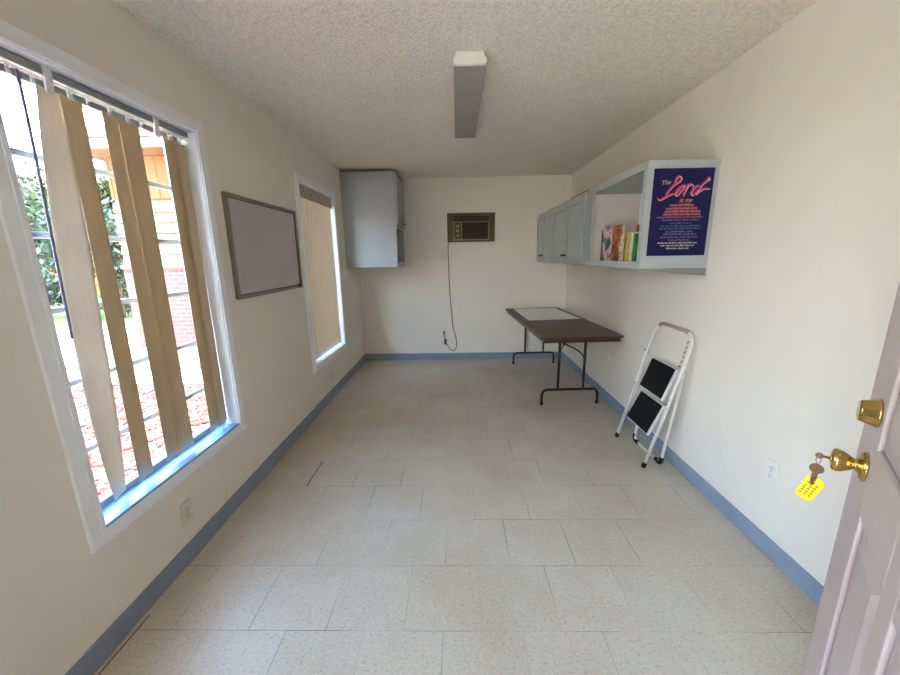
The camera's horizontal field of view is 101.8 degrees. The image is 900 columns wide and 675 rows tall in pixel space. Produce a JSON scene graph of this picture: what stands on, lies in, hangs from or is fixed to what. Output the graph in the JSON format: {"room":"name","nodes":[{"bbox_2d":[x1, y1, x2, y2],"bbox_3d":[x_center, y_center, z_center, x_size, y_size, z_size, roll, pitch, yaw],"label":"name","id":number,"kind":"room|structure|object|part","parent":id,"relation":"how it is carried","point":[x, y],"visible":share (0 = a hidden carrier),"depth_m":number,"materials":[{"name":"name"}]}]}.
{"room":"classroom","nodes":[
{"label":"classroom","id":0,"kind":"room"},
{"bbox_2d":[66,366,202,386],"bbox_3d":[-3.761,1.878,-0.983,4.613,0.060,13.140,-1,12,1],"label":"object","id":1,"kind":"structure","parent":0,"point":[182,367],"depth_m":5.39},
{"bbox_2d":[0,0,364,674],"bbox_3d":[-1.335,-0.257,2.262,0.160,2.386,5.723,-1,12,1],"label":"wall","id":2,"kind":"structure","parent":0,"point":[58,598],"depth_m":1.46,"materials":[{"name":"paint"}]},
{"bbox_2d":[0,18,246,553],"bbox_3d":[-1.339,-0.163,1.570,0.179,1.680,0.957,-1,12,1],"label":"window","id":3,"kind":"structure","parent":2,"relation":"in","point":[103,519],"depth_m":1.36,"materials":[{"name":"white paint"}]},
{"bbox_2d":[0,47,226,502],"bbox_3d":[-1.308,-0.180,1.570,0.054,1.530,0.830,-1,12,1],"label":"vertical blind","id":4,"kind":"object","parent":3,"relation":"attached to","point":[73,192],"visible":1,"depth_m":1.45,"materials":[{"name":"fabric"}]},
{"bbox_3d":[-1.307,-0.884,1.411,0.004,0.012,0.820,-1,12,1],"label":"spacer cord","id":5,"kind":"part","parent":4,"relation":"part of","materials":[{"name":"white plastic"}]},
{"bbox_3d":[-1.328,0.598,1.739,0.174,0.012,0.835,-1,12,1],"label":"sill","id":6,"kind":"part","parent":3,"relation":"part of","materials":[{"name":"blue paint"}]},
{"bbox_2d":[179,497,193,526],"bbox_3d":[-1.248,0.829,1.737,0.009,0.115,0.070,-1,12,1],"label":"wall outlet","id":7,"kind":"object","parent":2,"relation":"attached to","point":[186,509],"visible":1,"depth_m":1.73,"materials":[{"name":"beige plastic"}]},
{"bbox_2d":[65,354,365,674],"bbox_3d":[-1.228,0.799,2.782,0.008,0.097,4.843,-1,12,1],"label":"baseboard","id":8,"kind":"structure","parent":2,"relation":"attached to","point":[94,657],"depth_m":1.69,"materials":[{"name":"plastic"}]},
{"bbox_2d":[221,191,302,299],"bbox_3d":[-1.239,-0.613,2.526,0.030,0.600,0.910,-1,12,1],"label":"whiteboard","id":9,"kind":"object","parent":2,"relation":"attached to","point":[263,243],"visible":1,"depth_m":2.41,"materials":[{"name":"metal"}]},
{"bbox_2d":[293,172,346,374],"bbox_3d":[-1.304,-0.600,3.580,0.179,1.695,0.985,-1,12,1],"label":"window","id":10,"kind":"structure","parent":2,"relation":"in","point":[318,364],"depth_m":3.45,"materials":[{"name":"white paint"}]},
{"bbox_2d":[299,184,340,359],"bbox_3d":[-1.271,-0.608,3.579,0.055,1.552,0.863,-1,12,1],"label":"vertical blind","id":11,"kind":"object","parent":10,"relation":"attached to","point":[315,206],"visible":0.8,"depth_m":3.59,"materials":[{"name":"fabric"}]},
{"bbox_3d":[-1.294,0.168,3.750,0.174,0.012,0.863,-1,12,1],"label":"sill","id":12,"kind":"part","parent":10,"relation":"part of","materials":[{"name":"white paint"}]},
{"bbox_2d":[330,369,333,381],"bbox_3d":[-1.213,0.392,3.755,0.009,0.115,0.070,-1,12,1],"label":"wall outlet","id":13,"kind":"object","parent":2,"relation":"attached to","point":[331,371],"visible":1,"depth_m":3.74,"materials":[{"name":"beige plastic"}]},
{"bbox_2d":[93,358,818,674],"bbox_3d":[0.130,1.130,1.684,3.080,0.121,7.403,-1,12,1],"label":"floor","id":14,"kind":"structure","parent":0,"point":[451,520],"depth_m":1.74,"materials":[{"name":"tile"}]},
{"bbox_2d":[505,308,623,404],"bbox_3d":[1.126,0.151,4.086,0.720,0.720,1.800,-1,12,-1],"label":"folding table","id":15,"kind":"object","parent":14,"relation":"on","point":[563,331],"visible":0.92,"depth_m":3.47,"materials":[{"name":"brown laminate"}]},
{"bbox_3d":[1.109,0.266,4.854,0.561,0.160,0.025,-1,12,-1],"label":"leg frame","id":16,"kind":"part","parent":15,"relation":"part of","materials":[{"name":"brown metal"}]},
{"bbox_2d":[514,308,580,320],"bbox_3d":[1.134,-0.287,4.383,0.615,0.005,0.910,-1,12,1],"label":"paper sheet","id":17,"kind":"object","parent":15,"relation":"on","point":[528,313],"visible":1,"depth_m":4.33,"materials":[{"name":"white paper"}]},
{"bbox_3d":[1.150,0.562,3.517,0.561,0.160,0.025,-1,12,-1],"label":"leg frame","id":18,"kind":"part","parent":15,"relation":"part of","materials":[{"name":"brown metal"}]},
{"bbox_2d":[614,322,693,467],"bbox_3d":[1.399,0.375,2.551,0.226,0.942,0.503,-1,12,1],"label":"step ladder","id":19,"kind":"object","parent":14,"relation":"on","point":[659,376],"visible":1,"depth_m":2.46,"materials":[{"name":"white metal"}]},
{"bbox_3d":[1.442,0.499,2.547,0.083,0.686,0.414,-1,12,1],"label":"frame","id":20,"kind":"part","parent":19,"relation":"part of","materials":[{"name":"white metal"}]},
{"bbox_3d":[0.443,0.182,0.150,0.045,2.386,0.045,-1,12,1],"label":"trim","id":21,"kind":"structure","parent":14,"relation":"on","visible":0},
{"bbox_2d":[802,281,899,674],"bbox_3d":[0.721,0.265,0.536,0.159,2.023,0.884,10,16,40],"label":"door","id":22,"kind":"structure","parent":21,"relation":"attached to","point":[856,631],"depth_m":0.75,"materials":[{"name":"paint"}]},
{"bbox_2d":[795,452,830,500],"bbox_3d":[0.866,0.333,0.873,0.048,0.130,0.008,10,17,42],"label":"bunch","id":23,"kind":"object","parent":22,"relation":"hanging from","point":[810,487],"visible":1,"depth_m":0.87,"materials":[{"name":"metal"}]},
{"bbox_3d":[0.902,0.283,0.828,0.054,0.067,0.067,10,16,40],"label":"knob","id":24,"kind":"part","parent":22,"relation":"part of","materials":[{"name":"gold metal"}]},
{"bbox_2d":[359,175,571,353],"bbox_3d":[0.171,-0.877,4.948,2.760,2.386,0.160,-1,12,1],"label":"wall","id":25,"kind":"structure","parent":0,"point":[405,309],"depth_m":4.88,"materials":[{"name":"paint"}]},
{"bbox_2d":[339,170,405,267],"bbox_3d":[-0.893,-1.409,4.470,0.662,1.065,0.577,-1,12,1],"label":"upper cabinet","id":26,"kind":"object","parent":25,"relation":"attached to","point":[372,200],"visible":1,"depth_m":4.20,"materials":[{"name":"grey paint"}]},
{"bbox_3d":[-0.605,-1.625,4.416,0.018,0.547,0.542,-1,12,1],"label":"door","id":27,"kind":"part","parent":26,"relation":"part of","materials":[{"name":"grey paint"}]},
{"bbox_2d":[442,327,446,334],"bbox_3d":[-0.077,-0.086,5.042,0.070,0.115,0.009,-1,12,1],"label":"wall outlet","id":28,"kind":"object","parent":25,"relation":"attached to","point":[443,328],"visible":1,"depth_m":5.04,"materials":[{"name":"white plastic"}]},
{"bbox_2d":[366,352,561,359],"bbox_3d":[0.188,0.260,5.114,2.744,0.095,0.008,-1,12,1],"label":"baseboard","id":29,"kind":"structure","parent":25,"relation":"attached to","point":[487,355],"depth_m":5.11,"materials":[{"name":"plastic"}]},
{"bbox_2d":[443,212,494,350],"bbox_3d":[0.242,-0.704,4.878,0.695,1.827,0.048,-1,12,1],"label":"air conditioner","id":30,"kind":"object","parent":25,"relation":"attached to","point":[461,227],"visible":1,"depth_m":4.72,"materials":[{"name":"brown plastic"}]},
{"bbox_3d":[0.012,-0.529,4.937,0.150,1.468,0.020,-1,12,-2],"label":"power cord","id":31,"kind":"part","parent":30,"relation":"part of","materials":[{"name":"grey plastic"}]},
{"bbox_3d":[0.096,-1.380,4.732,0.095,0.212,0.015,-1,12,1],"label":"control panel","id":32,"kind":"part","parent":30,"relation":"part of","materials":[{"name":"beige plastic"}]},
{"bbox_3d":[0.272,-1.380,4.726,0.458,0.229,0.021,-1,12,1],"label":"trim","id":33,"kind":"part","parent":30,"relation":"part of","materials":[{"name":"beige plastic"}]},
{"bbox_3d":[0.271,-1.422,4.725,0.614,0.360,0.034,-1,12,1],"label":"casing","id":34,"kind":"part","parent":30,"relation":"part of","materials":[{"name":"brown plastic"}]},
{"bbox_2d":[462,222,487,238],"bbox_3d":[0.323,-1.383,4.729,0.329,0.204,0.013,-1,12,1],"label":"grille","id":35,"kind":"object","parent":30,"relation":"attached to","point":[470,230],"depth_m":4.73,"materials":[{"name":"brown plastic"}]},
{"bbox_2d":[114,0,818,177],"bbox_3d":[0.090,-1.326,1.140,3.080,0.140,7.403,-1,12,1],"label":"ceiling","id":36,"kind":"structure","parent":0,"point":[364,84],"depth_m":1.89,"materials":[{"name":"white paint"}]},
{"bbox_2d":[453,51,486,138],"bbox_3d":[0.108,-1.495,2.358,0.166,0.056,1.175,-1,12,1],"label":"ceiling light","id":37,"kind":"object","parent":36,"relation":"attached to","point":[469,66],"visible":1,"depth_m":2.07,"materials":[{"name":"white plastic"}]},
{"bbox_2d":[563,0,899,585],"bbox_3d":[1.590,-0.370,2.555,0.160,2.386,5.003,-1,12,1],"label":"wall","id":38,"kind":"structure","parent":0,"point":[788,317],"depth_m":1.65,"materials":[{"name":"paint"}]},
{"bbox_2d":[536,159,720,274],"bbox_3d":[1.300,-0.973,3.418,0.438,0.646,2.743,-1,12,1],"label":"upper cabinet","id":39,"kind":"object","parent":38,"relation":"attached to","point":[570,232],"visible":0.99,"depth_m":2.90,"materials":[{"name":"grey paint"}]},
{"bbox_3d":[1.136,-1.244,4.604,0.018,0.560,0.305,-1,12,1],"label":"door","id":40,"kind":"part","parent":39,"relation":"part of","materials":[{"name":"grey paint"}]},
{"bbox_3d":[1.129,-1.157,4.215,0.018,0.560,0.475,-1,12,1],"label":"door","id":41,"kind":"part","parent":39,"relation":"part of","materials":[{"name":"grey paint"}]},
{"bbox_3d":[1.121,-1.052,3.739,0.018,0.560,0.483,-1,12,1],"label":"door","id":42,"kind":"part","parent":39,"relation":"part of","materials":[{"name":"grey paint"}]},
{"bbox_3d":[1.113,-0.946,3.261,0.018,0.560,0.483,-1,12,1],"label":"door","id":43,"kind":"part","parent":39,"relation":"part of","materials":[{"name":"grey paint"}]},
{"bbox_3d":[1.135,-0.988,3.418,0.020,0.590,2.703,-1,12,1],"label":"frame","id":44,"kind":"part","parent":39,"relation":"part of","materials":[{"name":"grey paint"}]},
{"bbox_2d":[600,230,602,260],"bbox_3d":[1.284,-0.730,2.893,0.170,0.235,0.016,-1,12,1],"label":"book","id":45,"kind":"object","parent":39,"relation":"in","point":[602,230],"visible":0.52,"depth_m":2.89,"materials":[{"name":"paper"}]},
{"bbox_2d":[601,225,615,260],"bbox_3d":[1.208,-0.716,2.791,0.022,0.255,0.170,-1,12,1],"label":"book","id":46,"kind":"object","parent":39,"relation":"in","point":[607,231],"visible":0.91,"depth_m":2.78,"materials":[{"name":"pink paper"}]},
{"bbox_2d":[611,224,625,260],"bbox_3d":[1.209,-0.678,2.631,0.024,0.250,0.151,-1,12,1],"label":"book","id":47,"kind":"object","parent":39,"relation":"in","point":[617,229],"visible":0.82,"depth_m":2.63,"materials":[{"name":"orange paper"}]},
{"bbox_2d":[618,233,624,260],"bbox_3d":[1.236,-0.628,2.543,0.105,0.190,0.022,-1,12,1],"label":"book","id":48,"kind":"object","parent":39,"relation":"in","point":[621,234],"visible":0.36,"depth_m":2.54,"materials":[{"name":"white paper"}]},
{"bbox_2d":[621,234,624,260],"bbox_3d":[1.242,-0.622,2.524,0.105,0.186,0.014,-1,12,1],"label":"book","id":49,"kind":"object","parent":39,"relation":"in","point":[623,234],"visible":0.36,"depth_m":2.52,"materials":[{"name":"white paper"}]},
{"bbox_2d":[622,233,626,260],"bbox_3d":[1.235,-0.612,2.481,0.105,0.186,0.016,-1,12,1],"label":"book","id":50,"kind":"object","parent":39,"relation":"in","point":[625,236],"visible":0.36,"depth_m":2.48,"materials":[{"name":"brown paper"}]},
{"bbox_2d":[624,232,630,260],"bbox_3d":[1.240,-0.608,2.447,0.105,0.192,0.050,-1,12,1],"label":"book","id":51,"kind":"object","parent":39,"relation":"in","point":[628,238],"visible":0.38,"depth_m":2.44,"materials":[{"name":"yellow paper"}]},
{"bbox_2d":[629,232,638,260],"bbox_3d":[1.233,-0.592,2.386,0.105,0.188,0.026,-1,12,1],"label":"book","id":52,"kind":"object","parent":39,"relation":"in","point":[632,233],"visible":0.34,"depth_m":2.38,"materials":[{"name":"paper"}]},
{"bbox_2d":[632,233,638,261],"bbox_3d":[1.239,-0.580,2.357,0.105,0.176,0.032,-1,12,1],"label":"book","id":53,"kind":"object","parent":39,"relation":"in","point":[635,240],"visible":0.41,"depth_m":2.35,"materials":[{"name":"green paper"}]},
{"bbox_2d":[646,167,715,255],"bbox_3d":[1.303,-0.706,2.070,0.332,0.473,0.005,-1,12,1],"label":"poster","id":54,"kind":"object","parent":39,"relation":"attached to","point":[681,197],"visible":1,"depth_m":2.07,"materials":[{"name":"blue paper"}]},
{"bbox_2d":[562,352,823,604],"bbox_3d":[1.523,0.769,2.727,0.008,0.090,4.843,-1,12,1],"label":"baseboard","id":55,"kind":"structure","parent":38,"relation":"attached to","point":[799,575],"depth_m":1.94,"materials":[{"name":"plastic"}]},
{"bbox_2d":[763,457,779,486],"bbox_3d":[1.501,0.626,1.707,0.009,0.115,0.070,-1,12,1],"label":"wall outlet","id":56,"kind":"object","parent":38,"relation":"attached to","point":[772,468],"visible":1,"depth_m":1.70,"materials":[{"name":"white plastic"}]},
{"bbox_2d":[767,472,772,478],"bbox_3d":[1.499,0.646,1.711,0.004,0.029,0.034,-1,12,1],"label":"receptacle","id":57,"kind":"object","parent":56,"relation":"attached to","point":[769,474],"depth_m":1.71,"materials":[{"name":"white plastic"}]},
{"bbox_2d":[768,464,774,470],"bbox_3d":[1.498,0.608,1.703,0.004,0.029,0.034,-1,12,1],"label":"receptacle","id":58,"kind":"object","parent":56,"relation":"attached to","point":[771,467],"depth_m":1.70,"materials":[{"name":"white plastic"}]},
{"label":"outside","id":59,"kind":"structure","parent":0,"visible":0},
{"bbox_2d":[68,347,199,367],"bbox_3d":[-3.629,0.324,6.092,4.593,0.030,1.350,-1,12,1],"label":"gravel bed","id":60,"kind":"object","parent":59,"point":[70,366],"visible":0.07,"depth_m":5.92,"materials":[{"name":"gravel"}]},
{"bbox_2d":[65,347,199,367],"bbox_3d":[-3.976,0.304,6.065,3.862,0.056,1.291,-1,12,1],"label":"gravel stones","id":61,"kind":"object","parent":60,"relation":"on","point":[190,361],"visible":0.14,"depth_m":6.02},
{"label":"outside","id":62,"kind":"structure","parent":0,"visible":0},
{"bbox_2d":[50,292,134,329],"bbox_3d":[-9.885,0.722,5.453,100.000,0.270,110.000,-1,12,1],"label":"lawn","id":63,"kind":"structure","parent":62,"point":[60,320],"depth_m":10.53,"materials":[{"name":"green plant"}]},
{"bbox_2d":[40,259,62,305],"bbox_3d":[-11.948,-1.445,10.141,2.085,1.962,1.766,-6,13,-22],"label":"shrub","id":64,"kind":"object","parent":63,"relation":"on","point":[52,296],"visible":0.09,"depth_m":10.46,"materials":[{"name":"green plant"}]},
{"bbox_2d":[17,173,95,276],"bbox_3d":[-14.366,-3.323,12.480,3.518,4.688,3.171,-1,12,1],"label":"tree","id":65,"kind":"object","parent":63,"relation":"on","point":[30,203],"visible":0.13,"depth_m":11.94,"materials":[{"name":"green plant"}]},
{"bbox_2d":[16,159,109,274],"bbox_3d":[-16.368,-4.834,15.821,3.313,6.255,4.161,-3,13,-10],"label":"tree","id":66,"kind":"object","parent":63,"relation":"on","point":[32,185],"visible":0.04,"depth_m":14.57,"materials":[{"name":"green plant"}]},
{"bbox_2d":[30,196,131,317],"bbox_3d":[-9.775,-2.269,10.093,2.843,3.606,3.411,-6,13,-22],"label":"tree","id":67,"kind":"object","parent":63,"relation":"on","point":[116,250],"visible":0.16,"depth_m":9.70,"materials":[{"name":"green plant"}]},
{"bbox_2d":[47,215,125,291],"bbox_3d":[-18.455,-5.214,20.676,7.400,4.950,4.200,-1,12,1],"label":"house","id":68,"kind":"structure","parent":63,"relation":"on","point":[96,282],"depth_m":19.61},
{"bbox_2d":[97,176,114,222],"bbox_3d":[-12.573,-3.761,14.116,1.774,4.766,1.820,-1,12,1],"label":"tree","id":69,"kind":"object","parent":63,"relation":"on","point":[103,184],"visible":0.21,"depth_m":13.29,"materials":[{"name":"green plant"}]},
{"bbox_2d":[87,127,196,347],"bbox_3d":[-3.704,-2.657,8.961,4.700,4.550,6.680,-1,12,1],"label":"house","id":70,"kind":"structure","parent":63,"relation":"on","point":[152,147],"depth_m":6.32,"materials":[{"name":"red brick"}]},
{"bbox_3d":[-3.545,-3.302,8.799,4.360,0.675,5.512,-1,12,1],"label":"panel","id":71,"kind":"part","parent":70,"relation":"part of","materials":[{"name":"orange wood"}]},
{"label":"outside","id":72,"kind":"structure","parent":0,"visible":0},
{"bbox_2d":[72,385,208,495],"bbox_3d":[-3.691,1.119,2.505,4.593,0.030,4.480,-1,12,1],"label":"mulch bed","id":73,"kind":"object","parent":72,"point":[83,416],"depth_m":3.46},
{"bbox_2d":[71,383,208,495],"bbox_3d":[-3.806,0.999,2.929,4.364,0.071,3.662,-1,12,1],"label":"chips","id":74,"kind":"object","parent":73,"relation":"on","point":[159,441],"visible":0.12,"depth_m":3.62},
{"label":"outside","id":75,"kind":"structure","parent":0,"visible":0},
{"bbox_2d":[57,325,202,383],"bbox_3d":[-5.528,1.880,-1.024,8.143,0.130,21.000,-1,12,1],"label":"pavement","id":76,"kind":"structure","parent":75,"point":[67,345],"depth_m":6.06,"materials":[{"name":"concrete"}]}
]}

